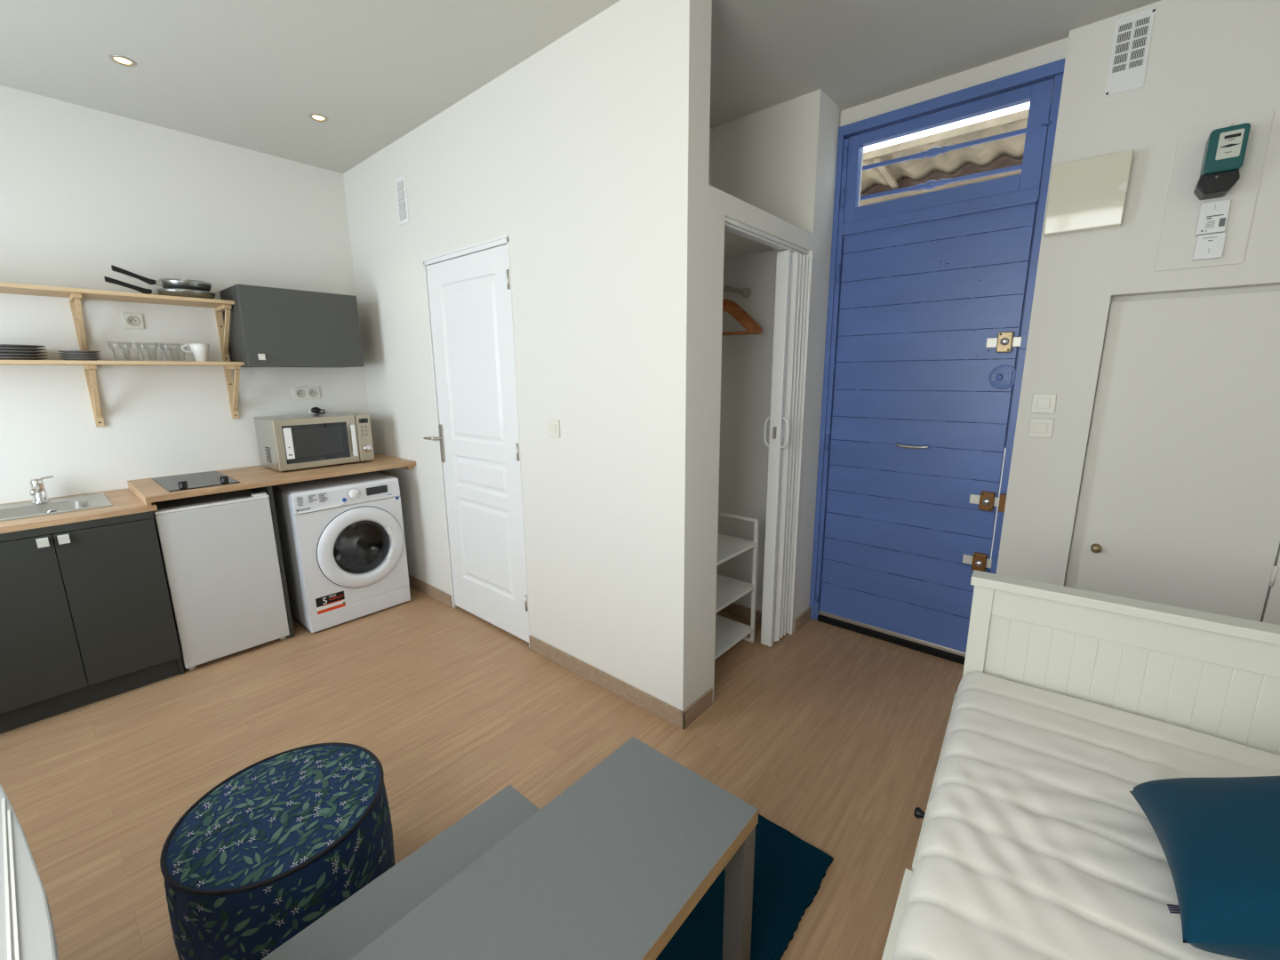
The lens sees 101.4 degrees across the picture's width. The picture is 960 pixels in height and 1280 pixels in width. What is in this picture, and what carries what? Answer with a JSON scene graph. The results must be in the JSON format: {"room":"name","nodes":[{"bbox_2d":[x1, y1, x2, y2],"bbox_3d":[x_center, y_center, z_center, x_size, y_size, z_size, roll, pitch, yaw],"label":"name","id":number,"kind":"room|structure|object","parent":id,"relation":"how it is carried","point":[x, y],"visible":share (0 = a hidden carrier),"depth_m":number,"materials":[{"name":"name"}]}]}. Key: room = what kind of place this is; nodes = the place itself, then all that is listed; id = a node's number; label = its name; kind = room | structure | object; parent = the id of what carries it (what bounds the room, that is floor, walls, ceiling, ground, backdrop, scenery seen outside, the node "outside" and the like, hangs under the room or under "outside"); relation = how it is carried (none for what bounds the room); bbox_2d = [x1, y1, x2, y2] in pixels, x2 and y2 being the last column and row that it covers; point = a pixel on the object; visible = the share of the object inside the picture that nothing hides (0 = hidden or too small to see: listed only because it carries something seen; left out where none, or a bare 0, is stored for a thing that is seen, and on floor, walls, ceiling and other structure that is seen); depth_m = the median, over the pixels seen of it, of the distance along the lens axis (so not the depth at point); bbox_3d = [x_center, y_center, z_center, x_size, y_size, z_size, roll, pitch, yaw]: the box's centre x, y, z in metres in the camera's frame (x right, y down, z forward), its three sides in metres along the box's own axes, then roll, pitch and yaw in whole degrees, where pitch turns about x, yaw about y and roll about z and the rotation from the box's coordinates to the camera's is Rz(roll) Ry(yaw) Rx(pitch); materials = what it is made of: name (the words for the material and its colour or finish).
{"room":"studio apartment","nodes":[
{"label":"studio apartment","id":0,"kind":"room"},
{"bbox_2d":[0,85,375,551],"bbox_3d":[-2.442,-0.568,3.328,0.150,2.806,4.300,9,15,40],"label":"wall","id":1,"kind":"structure","parent":0,"point":[84,191],"depth_m":2.83,"materials":[{"name":"white paint"}]},
{"bbox_2d":[68,293,88,351],"bbox_3d":[-2.770,-0.751,2.600,0.235,0.310,0.032,9,15,40],"label":"shelf bracket","id":2,"kind":"object","parent":1,"relation":"attached to","point":[75,299],"visible":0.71,"depth_m":2.62,"materials":[{"name":"brown wood"}]},
{"bbox_2d":[82,364,104,426],"bbox_3d":[-2.767,-0.424,2.667,0.235,0.316,0.032,9,15,40],"label":"shelf bracket","id":3,"kind":"object","parent":1,"relation":"attached to","point":[90,372],"visible":0.97,"depth_m":2.70,"materials":[{"name":"brown wood"}]},
{"bbox_2d":[0,282,234,307],"bbox_3d":[-2.947,-0.862,2.329,0.285,0.018,1.810,9,15,40],"label":"wall shelf","id":4,"kind":"object","parent":1,"relation":"attached to","point":[10,288],"visible":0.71,"depth_m":2.60,"materials":[{"name":"brown wood"}]},
{"bbox_2d":[104,276,215,299],"bbox_3d":[-2.531,-1.008,2.784,0.256,0.080,0.438,9,15,40],"label":"frying pan","id":5,"kind":"object","parent":4,"relation":"on","point":[170,292],"visible":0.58,"depth_m":2.74,"materials":[{"name":"grey metal"}]},
{"bbox_2d":[111,264,211,291],"bbox_3d":[-2.523,-1.060,2.783,0.224,0.094,0.395,9,15,40],"label":"frying pan","id":6,"kind":"object","parent":5,"relation":"on","point":[164,283],"visible":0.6,"depth_m":2.76,"materials":[{"name":"grey metal"}]},
{"bbox_2d":[0,360,244,366],"bbox_3d":[-2.945,-0.537,2.395,0.285,0.018,1.810,9,15,40],"label":"wall shelf","id":7,"kind":"object","parent":1,"relation":"attached to","point":[2,362],"visible":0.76,"depth_m":2.60,"materials":[{"name":"brown wood"}]},
{"bbox_2d":[0,356,47,359],"bbox_3d":[-2.916,-0.558,2.413,0.260,0.014,0.260,9,15,40],"label":"plate","id":8,"kind":"object","parent":7,"relation":"on","point":[1,357],"visible":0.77,"depth_m":2.37,"materials":[{"name":"grey ceramic"}]},
{"bbox_2d":[0,353,47,357],"bbox_3d":[-2.916,-0.571,2.410,0.260,0.014,0.260,9,15,40],"label":"plate","id":9,"kind":"object","parent":8,"relation":"on","point":[1,355],"visible":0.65,"depth_m":2.38,"materials":[{"name":"grey ceramic"}]},
{"bbox_2d":[0,350,47,354],"bbox_3d":[-2.917,-0.584,2.407,0.260,0.014,0.260,9,15,40],"label":"plate","id":10,"kind":"object","parent":9,"relation":"on","point":[1,351],"visible":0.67,"depth_m":2.37,"materials":[{"name":"grey ceramic"}]},
{"bbox_2d":[0,347,46,351],"bbox_3d":[-2.917,-0.597,2.405,0.260,0.014,0.260,9,15,40],"label":"plate","id":11,"kind":"object","parent":10,"relation":"on","point":[1,348],"visible":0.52,"depth_m":2.38,"materials":[{"name":"grey ceramic"}]},
{"bbox_2d":[0,344,45,348],"bbox_3d":[-2.917,-0.611,2.402,0.260,0.014,0.260,9,15,40],"label":"plate","id":12,"kind":"object","parent":11,"relation":"on","point":[1,345],"visible":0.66,"depth_m":2.37,"materials":[{"name":"grey ceramic"}]},
{"bbox_2d":[59,357,101,360],"bbox_3d":[-2.762,-0.595,2.590,0.146,0.014,0.146,9,15,40],"label":"plate","id":13,"kind":"object","parent":7,"relation":"on","point":[64,358],"visible":0.8,"depth_m":2.55,"materials":[{"name":"grey ceramic"}]},
{"bbox_2d":[58,355,101,358],"bbox_3d":[-2.762,-0.606,2.587,0.146,0.014,0.146,9,15,40],"label":"plate","id":14,"kind":"object","parent":13,"relation":"on","point":[77,356],"visible":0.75,"depth_m":2.55,"materials":[{"name":"grey ceramic"}]},
{"bbox_2d":[57,352,100,355],"bbox_3d":[-2.762,-0.618,2.585,0.146,0.014,0.146,9,15,40],"label":"plate","id":15,"kind":"object","parent":14,"relation":"on","point":[63,354],"visible":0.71,"depth_m":2.54,"materials":[{"name":"grey ceramic"}]},
{"bbox_2d":[57,350,100,352],"bbox_3d":[-2.762,-0.629,2.583,0.146,0.014,0.146,9,15,40],"label":"plate","id":16,"kind":"object","parent":15,"relation":"on","point":[62,351],"visible":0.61,"depth_m":2.54,"materials":[{"name":"grey ceramic"}]},
{"bbox_2d":[181,343,209,361],"bbox_3d":[-2.462,-0.707,2.919,0.112,0.098,0.088,-4,12,-17],"label":"mug","id":17,"kind":"object","parent":7,"relation":"on","point":[200,352],"visible":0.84,"depth_m":2.90,"materials":[{"name":"white ceramic"}]},
{"bbox_2d":[121,312,144,328],"bbox_3d":[-2.721,-0.854,2.814,0.012,0.082,0.080,9,15,40],"label":"power socket","id":18,"kind":"object","parent":1,"relation":"attached to","point":[131,320],"visible":1,"depth_m":2.81,"materials":[{"name":"beige plastic"}]},
{"bbox_2d":[214,304,231,361],"bbox_3d":[-2.391,-0.842,3.034,0.235,0.310,0.032,9,15,40],"label":"shelf bracket","id":19,"kind":"object","parent":1,"relation":"attached to","point":[223,330],"visible":0.86,"depth_m":3.07,"materials":[{"name":"brown wood"}]},
{"bbox_2d":[224,365,240,418],"bbox_3d":[-2.388,-0.515,3.100,0.235,0.316,0.032,9,15,40],"label":"shelf bracket","id":20,"kind":"object","parent":1,"relation":"attached to","point":[232,387],"visible":0.96,"depth_m":3.14,"materials":[{"name":"brown wood"}]},
{"bbox_2d":[219,283,363,367],"bbox_3d":[-2.117,-0.919,3.225,0.386,0.436,0.616,9,15,40],"label":"upper cabinet","id":21,"kind":"object","parent":1,"relation":"attached to","point":[269,326],"visible":0.96,"depth_m":3.07,"materials":[{"name":"laminate"}]},
{"bbox_2d":[292,386,320,399],"bbox_3d":[-2.211,-0.576,3.475,0.012,0.082,0.158,9,15,40],"label":"power socket","id":22,"kind":"object","parent":1,"relation":"attached to","point":[300,393],"visible":1,"depth_m":3.47,"materials":[{"name":"beige plastic"}]},
{"bbox_2d":[0,585,964,959],"bbox_3d":[-0.550,1.143,2.034,5.200,0.060,4.300,9,15,40],"label":"floor","id":23,"kind":"structure","parent":0,"point":[835,735],"depth_m":2.17,"materials":[{"name":"laminate"}]},
{"bbox_2d":[0,783,58,959],"bbox_3d":[-1.225,1.019,0.706,1.240,0.723,0.687,9,15,40],"label":"side table","id":24,"kind":"object","parent":23,"relation":"on","point":[27,929],"visible":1,"depth_m":0.79,"materials":[{"name":"grey paint"}]},
{"bbox_2d":[0,511,184,733],"bbox_3d":[-2.762,0.586,2.530,0.642,0.868,0.663,9,15,40],"label":"base cabinet","id":25,"kind":"object","parent":23,"relation":"on","point":[90,620],"visible":0.89,"depth_m":2.36,"materials":[{"name":"black wood"}]},
{"bbox_2d":[152,488,289,670],"bbox_3d":[-2.386,0.498,2.950,0.562,0.868,0.465,9,15,40],"label":"mini fridge","id":26,"kind":"object","parent":23,"relation":"on","point":[219,552],"visible":0.78,"depth_m":2.75,"materials":[{"name":"white metal"}]},
{"bbox_2d":[248,485,294,637],"bbox_3d":[-2.251,0.435,3.153,0.587,0.908,0.019,9,15,40],"label":"divider","id":27,"kind":"object","parent":23,"relation":"on","point":[268,490],"visible":0.24,"depth_m":2.96,"materials":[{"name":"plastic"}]},
{"bbox_2d":[160,742,395,959],"bbox_3d":[-0.942,1.037,1.419,0.494,0.398,0.492,11,16,44],"label":"pouf","id":28,"kind":"object","parent":23,"relation":"on","point":[280,843],"visible":0.92,"depth_m":1.27,"materials":[{"name":"blue fabric"}]},
{"bbox_2d":[272,471,410,632],"bbox_3d":[-1.927,0.411,3.373,0.578,0.838,0.596,9,15,40],"label":"washing machine","id":29,"kind":"object","parent":23,"relation":"on","point":[342,540],"visible":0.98,"depth_m":3.17,"materials":[{"name":"white metal"}]},
{"bbox_2d":[714,512,759,659],"bbox_3d":[0.335,0.587,2.781,0.325,0.718,0.568,9,15,40],"label":"shoe rack","id":30,"kind":"object","parent":23,"relation":"on","point":[729,632],"visible":0.23,"depth_m":2.85,"materials":[{"name":"white paint"}]},
{"bbox_2d":[655,813,832,959],"bbox_3d":[-0.155,1.260,1.263,0.670,0.012,1.556,9,15,40],"label":"rug","id":31,"kind":"object","parent":23,"relation":"on","point":[789,871],"visible":0.28,"depth_m":1.49,"materials":[{"name":"blue fabric"}]},
{"bbox_2d":[261,784,540,959],"bbox_3d":[-0.391,1.085,1.128,0.386,0.388,0.569,9,15,40],"label":"bench","id":32,"kind":"object","parent":31,"relation":"on","point":[348,928],"visible":0.35,"depth_m":1.15,"materials":[{"name":"grey laminate"}]},
{"bbox_2d":[350,736,758,959],"bbox_3d":[-0.176,1.051,1.037,0.387,0.488,0.938,9,15,40],"label":"coffee table","id":33,"kind":"object","parent":31,"relation":"on","point":[613,866],"visible":1,"depth_m":1.07,"materials":[{"name":"grey laminate"}]},
{"bbox_2d":[881,569,1279,959],"bbox_3d":[0.857,0.939,0.751,1.002,0.830,2.151,8,14,36],"label":"daybed","id":34,"kind":"object","parent":23,"relation":"on","point":[1035,843],"visible":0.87,"depth_m":1.33,"materials":[{"name":"white fabric"}]},
{"bbox_2d":[1129,776,1279,959],"bbox_3d":[1.158,0.672,0.922,0.364,0.250,0.384,7,14,32],"label":"cushion","id":35,"kind":"object","parent":34,"relation":"on","point":[1219,838],"visible":1,"depth_m":0.91,"materials":[{"name":"teal fabric"}]},
{"bbox_3d":[-3.190,0.686,2.054,0.625,0.868,0.629,9,15,40],"label":"base cabinet","id":36,"kind":"object","parent":23,"relation":"on","visible":0},
{"bbox_2d":[0,488,157,533],"bbox_3d":[-2.978,0.196,2.219,0.640,0.025,1.315,9,15,40],"label":"countertop","id":37,"kind":"structure","parent":36,"relation":"on","point":[124,501],"depth_m":2.38,"materials":[{"name":"brown wood"}]},
{"bbox_2d":[29,475,53,503],"bbox_3d":[-2.919,0.055,2.530,0.080,0.121,0.165,-5,13,-23],"label":"kitchen faucet","id":38,"kind":"object","parent":37,"relation":"on","point":[37,491],"visible":1,"depth_m":2.55,"materials":[{"name":"silver metal"}]},
{"bbox_2d":[0,492,112,542],"bbox_3d":[-2.930,0.225,2.348,0.445,0.146,0.800,9,15,40],"label":"sink","id":39,"kind":"object","parent":37,"relation":"in","point":[13,511],"visible":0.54,"depth_m":2.54,"materials":[{"name":"silver metal"}]},
{"bbox_2d":[127,452,415,505],"bbox_3d":[-2.144,-0.033,3.167,0.640,0.056,1.317,9,15,40],"label":"countertop","id":40,"kind":"structure","parent":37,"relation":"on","point":[147,490],"depth_m":2.98,"materials":[{"name":"brown wood"}]},
{"bbox_2d":[152,471,239,491],"bbox_3d":[-2.424,-0.013,2.850,0.525,0.037,0.285,9,15,40],"label":"cooktop","id":41,"kind":"object","parent":40,"relation":"in","point":[210,478],"visible":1,"depth_m":2.81,"materials":[{"name":"black glass"}]},
{"bbox_2d":[253,411,374,471],"bbox_3d":[-2.053,-0.253,3.330,0.407,0.310,0.537,9,15,40],"label":"microwave","id":42,"kind":"object","parent":40,"relation":"on","point":[285,443],"visible":1,"depth_m":3.19,"materials":[{"name":"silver metal"}]},
{"bbox_2d":[309,407,325,413],"bbox_3d":[-2.117,-0.456,3.435,0.064,0.046,0.092,-1,12,-1],"label":"plug","id":43,"kind":"object","parent":42,"relation":"on","point":[316,410],"visible":1,"depth_m":3.42,"materials":[{"name":"black plastic"}]},
{"bbox_2d":[343,0,670,703],"bbox_3d":[-0.887,-0.501,2.937,2.730,2.806,0.120,9,15,40],"label":"wall","id":44,"kind":"structure","parent":0,"point":[564,154],"depth_m":2.36,"materials":[{"name":"white paint"}]},
{"bbox_2d":[394,174,409,225],"bbox_3d":[-1.384,-1.625,3.047,0.118,0.252,0.010,9,15,40],"label":"air vent","id":45,"kind":"object","parent":44,"relation":"in","point":[401,188],"visible":1,"depth_m":3.04,"materials":[{"name":"white plastic"}]},
{"bbox_2d":[396,180,406,220],"bbox_3d":[-1.387,-1.623,3.047,0.074,0.200,0.004,9,15,40],"label":"grille","id":46,"kind":"object","parent":45,"relation":"attached to","point":[401,194],"depth_m":3.04,"materials":[{"name":"white plastic"}]},
{"bbox_2d":[422,234,529,647],"bbox_3d":[-0.947,-0.172,2.998,0.899,2.138,0.150,9,15,40],"label":"door","id":47,"kind":"structure","parent":44,"relation":"in","point":[468,292],"depth_m":2.93,"materials":[{"name":"white paint"}]},
{"bbox_2d":[408,574,684,729],"bbox_3d":[-0.884,0.850,3.130,2.822,0.081,0.012,9,15,40],"label":"baseboard","id":48,"kind":"structure","parent":44,"relation":"attached to","point":[655,706],"depth_m":2.56,"materials":[{"name":"brown wood"}]},
{"bbox_2d":[546,418,559,438],"bbox_3d":[-0.411,-0.244,2.487,0.085,0.085,0.011,9,15,40],"label":"light switch","id":49,"kind":"object","parent":44,"relation":"attached to","point":[553,425],"visible":1,"depth_m":2.48,"materials":[{"name":"beige plastic"}]},
{"bbox_2d":[0,0,1161,173],"bbox_3d":[-0.573,-1.685,1.458,5.200,0.100,4.300,9,15,40],"label":"ceiling","id":50,"kind":"structure","parent":0,"point":[251,75],"depth_m":2.18,"materials":[{"name":"grey paint"}]},
{"bbox_2d":[108,54,136,66],"bbox_3d":[-2.189,-1.776,2.218,0.086,0.008,0.086,9,15,40],"label":"recessed light","id":51,"kind":"object","parent":50,"relation":"in","point":[123,60],"visible":1,"depth_m":2.21,"materials":[{"name":"white metal"}]},
{"bbox_2d":[308,113,327,121],"bbox_3d":[-1.670,-1.883,2.723,0.086,0.008,0.086,9,15,40],"label":"recessed light","id":52,"kind":"object","parent":50,"relation":"in","point":[317,116],"visible":1,"depth_m":2.72,"materials":[{"name":"white metal"}]},
{"bbox_2d":[667,0,839,711],"bbox_3d":[0.394,-0.473,2.751,0.700,2.806,1.500,9,15,40],"label":"wall","id":53,"kind":"structure","parent":0,"point":[771,171],"depth_m":2.52,"materials":[{"name":"white paint"}]},
{"bbox_2d":[723,285,751,297],"bbox_3d":[0.282,-0.957,2.540,0.052,0.052,0.943,9,15,40],"label":"rail","id":54,"kind":"object","parent":53,"relation":"attached to","point":[746,292],"visible":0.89,"depth_m":2.82,"materials":[{"name":"grey metal"}]},
{"bbox_2d":[721,298,753,334],"bbox_3d":[0.406,-0.880,2.701,0.375,0.253,0.018,5,13,26],"label":"clothes hanger","id":55,"kind":"object","parent":54,"relation":"hanging from","point":[727,307],"visible":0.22,"depth_m":2.66,"materials":[{"name":"brown wood"}]},
{"bbox_2d":[721,284,758,335],"bbox_3d":[0.434,-0.887,2.733,0.375,0.253,0.018,5,13,26],"label":"clothes hanger","id":56,"kind":"object","parent":54,"relation":"hanging from","point":[756,328],"visible":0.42,"depth_m":2.68,"materials":[{"name":"brown wood"}]},
{"bbox_2d":[722,285,762,335],"bbox_3d":[0.462,-0.894,2.765,0.375,0.253,0.018,5,13,26],"label":"clothes hanger","id":57,"kind":"object","parent":54,"relation":"hanging from","point":[760,332],"visible":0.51,"depth_m":2.72,"materials":[{"name":"brown wood"}]},
{"bbox_2d":[681,602,811,728],"bbox_3d":[0.389,0.881,2.928,0.622,0.081,1.357,9,15,40],"label":"baseboard","id":58,"kind":"structure","parent":53,"relation":"attached to","point":[695,709],"depth_m":3.07,"materials":[{"name":"brown wood"}]},
{"bbox_2d":[724,222,808,647],"bbox_3d":[0.569,-0.073,2.557,0.140,2.072,0.822,9,15,40],"label":"door","id":59,"kind":"structure","parent":53,"relation":"in","point":[792,265],"depth_m":2.70,"materials":[{"name":"white paint"}]},
{"bbox_2d":[724,216,813,634],"bbox_3d":[0.575,-0.067,2.555,0.086,2.085,0.827,9,15,40],"label":"trim","id":60,"kind":"structure","parent":53,"relation":"attached to","point":[810,254],"depth_m":2.75,"materials":[{"name":"white paint"}]},
{"bbox_2d":[839,37,1068,127],"bbox_3d":[1.426,-1.814,2.474,0.930,0.084,0.150,9,15,40],"label":"wall","id":61,"kind":"structure","parent":0,"point":[1055,51],"depth_m":2.36,"materials":[{"name":"white paint"}]},
{"bbox_2d":[995,0,1279,619],"bbox_3d":[2.261,-0.340,2.021,1.278,2.806,0.200,9,15,40],"label":"wall","id":62,"kind":"structure","parent":0,"point":[1210,61],"depth_m":2.05,"materials":[{"name":"white paint"}]},
{"bbox_2d":[809,57,1065,664],"bbox_3d":[1.433,-0.426,2.689,1.012,2.722,0.141,10,15,42],"label":"door","id":63,"kind":"structure","parent":62,"relation":"in","point":[931,294],"depth_m":2.65,"materials":[{"name":"blue paint"}]},
{"bbox_2d":[1027,417,1054,438],"bbox_3d":[1.778,-0.231,2.324,0.085,0.085,0.011,9,15,40],"label":"light switch","id":64,"kind":"object","parent":62,"relation":"attached to","point":[1038,427],"visible":1,"depth_m":2.32,"materials":[{"name":"beige plastic"}]},
{"bbox_2d":[1030,393,1056,413],"bbox_3d":[1.775,-0.336,2.304,0.085,0.085,0.011,9,15,40],"label":"light switch","id":65,"kind":"object","parent":62,"relation":"attached to","point":[1041,403],"visible":1,"depth_m":2.30,"materials":[{"name":"beige plastic"}]},
{"bbox_2d":[1043,149,1133,237],"bbox_3d":[1.780,-1.134,2.091,0.241,0.258,0.073,9,15,40],"label":"box","id":66,"kind":"object","parent":62,"relation":"attached to","point":[1088,194],"visible":1,"depth_m":2.07,"materials":[{"name":"beige plastic"}]},
{"bbox_2d":[1104,7,1156,96],"bbox_3d":[1.846,-1.609,1.976,0.110,0.258,0.009,9,15,40],"label":"air vent","id":67,"kind":"object","parent":62,"relation":"in","point":[1132,34],"visible":1,"depth_m":1.97,"materials":[{"name":"white plastic"}]},
{"bbox_2d":[1112,16,1150,72],"bbox_3d":[1.843,-1.633,1.969,0.085,0.156,0.003,9,15,40],"label":"grille","id":68,"kind":"object","parent":67,"relation":"attached to","point":[1131,44],"depth_m":1.97,"materials":[{"name":"white plastic"}]},
{"bbox_2d":[1064,290,1279,624],"bbox_3d":[2.202,0.163,2.112,0.679,1.786,0.066,9,15,40],"label":"door","id":69,"kind":"structure","parent":62,"relation":"in","point":[1179,506],"depth_m":2.08,"materials":[{"name":"white paint"}]},
{"bbox_2d":[1154,110,1274,271],"bbox_3d":[2.071,-1.030,1.902,0.230,0.490,0.008,9,15,40],"label":"board","id":70,"kind":"object","parent":62,"relation":"attached to","point":[1177,242],"visible":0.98,"depth_m":1.91,"materials":[{"name":"white paint"}]},
{"bbox_2d":[1192,199,1231,260],"bbox_3d":[2.073,-0.905,1.902,0.080,0.195,0.027,9,15,40],"label":"label","id":71,"kind":"object","parent":70,"relation":"attached to","point":[1212,216],"visible":1,"depth_m":1.90,"materials":[{"name":"white paper"}]},
{"bbox_2d":[1193,122,1250,199],"bbox_3d":[2.034,-1.113,1.836,0.101,0.211,0.112,9,15,40],"label":"meter","id":72,"kind":"object","parent":70,"relation":"attached to","point":[1225,149],"visible":1,"depth_m":1.80,"materials":[{"name":"teal plastic"}]},
{"bbox_2d":[1220,132,1241,152],"bbox_3d":[2.005,-1.143,1.781,0.052,0.055,0.002,9,15,40],"label":"print","id":73,"kind":"object","parent":72,"relation":"attached to","point":[1230,142],"depth_m":1.78,"materials":[{"name":"black"}]},
{"label":"outside","id":74,"kind":"structure","parent":0,"visible":0},
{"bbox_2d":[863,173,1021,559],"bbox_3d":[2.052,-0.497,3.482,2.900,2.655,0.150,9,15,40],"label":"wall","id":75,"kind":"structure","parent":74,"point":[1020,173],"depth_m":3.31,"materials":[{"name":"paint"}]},
{"bbox_2d":[857,108,1029,206],"bbox_3d":[1.871,-1.776,3.019,2.900,0.330,0.552,9,15,40],"label":"transom window","id":76,"kind":"structure","parent":75,"relation":"on","point":[1006,152],"depth_m":3.08,"materials":[{"name":"clear glass"}]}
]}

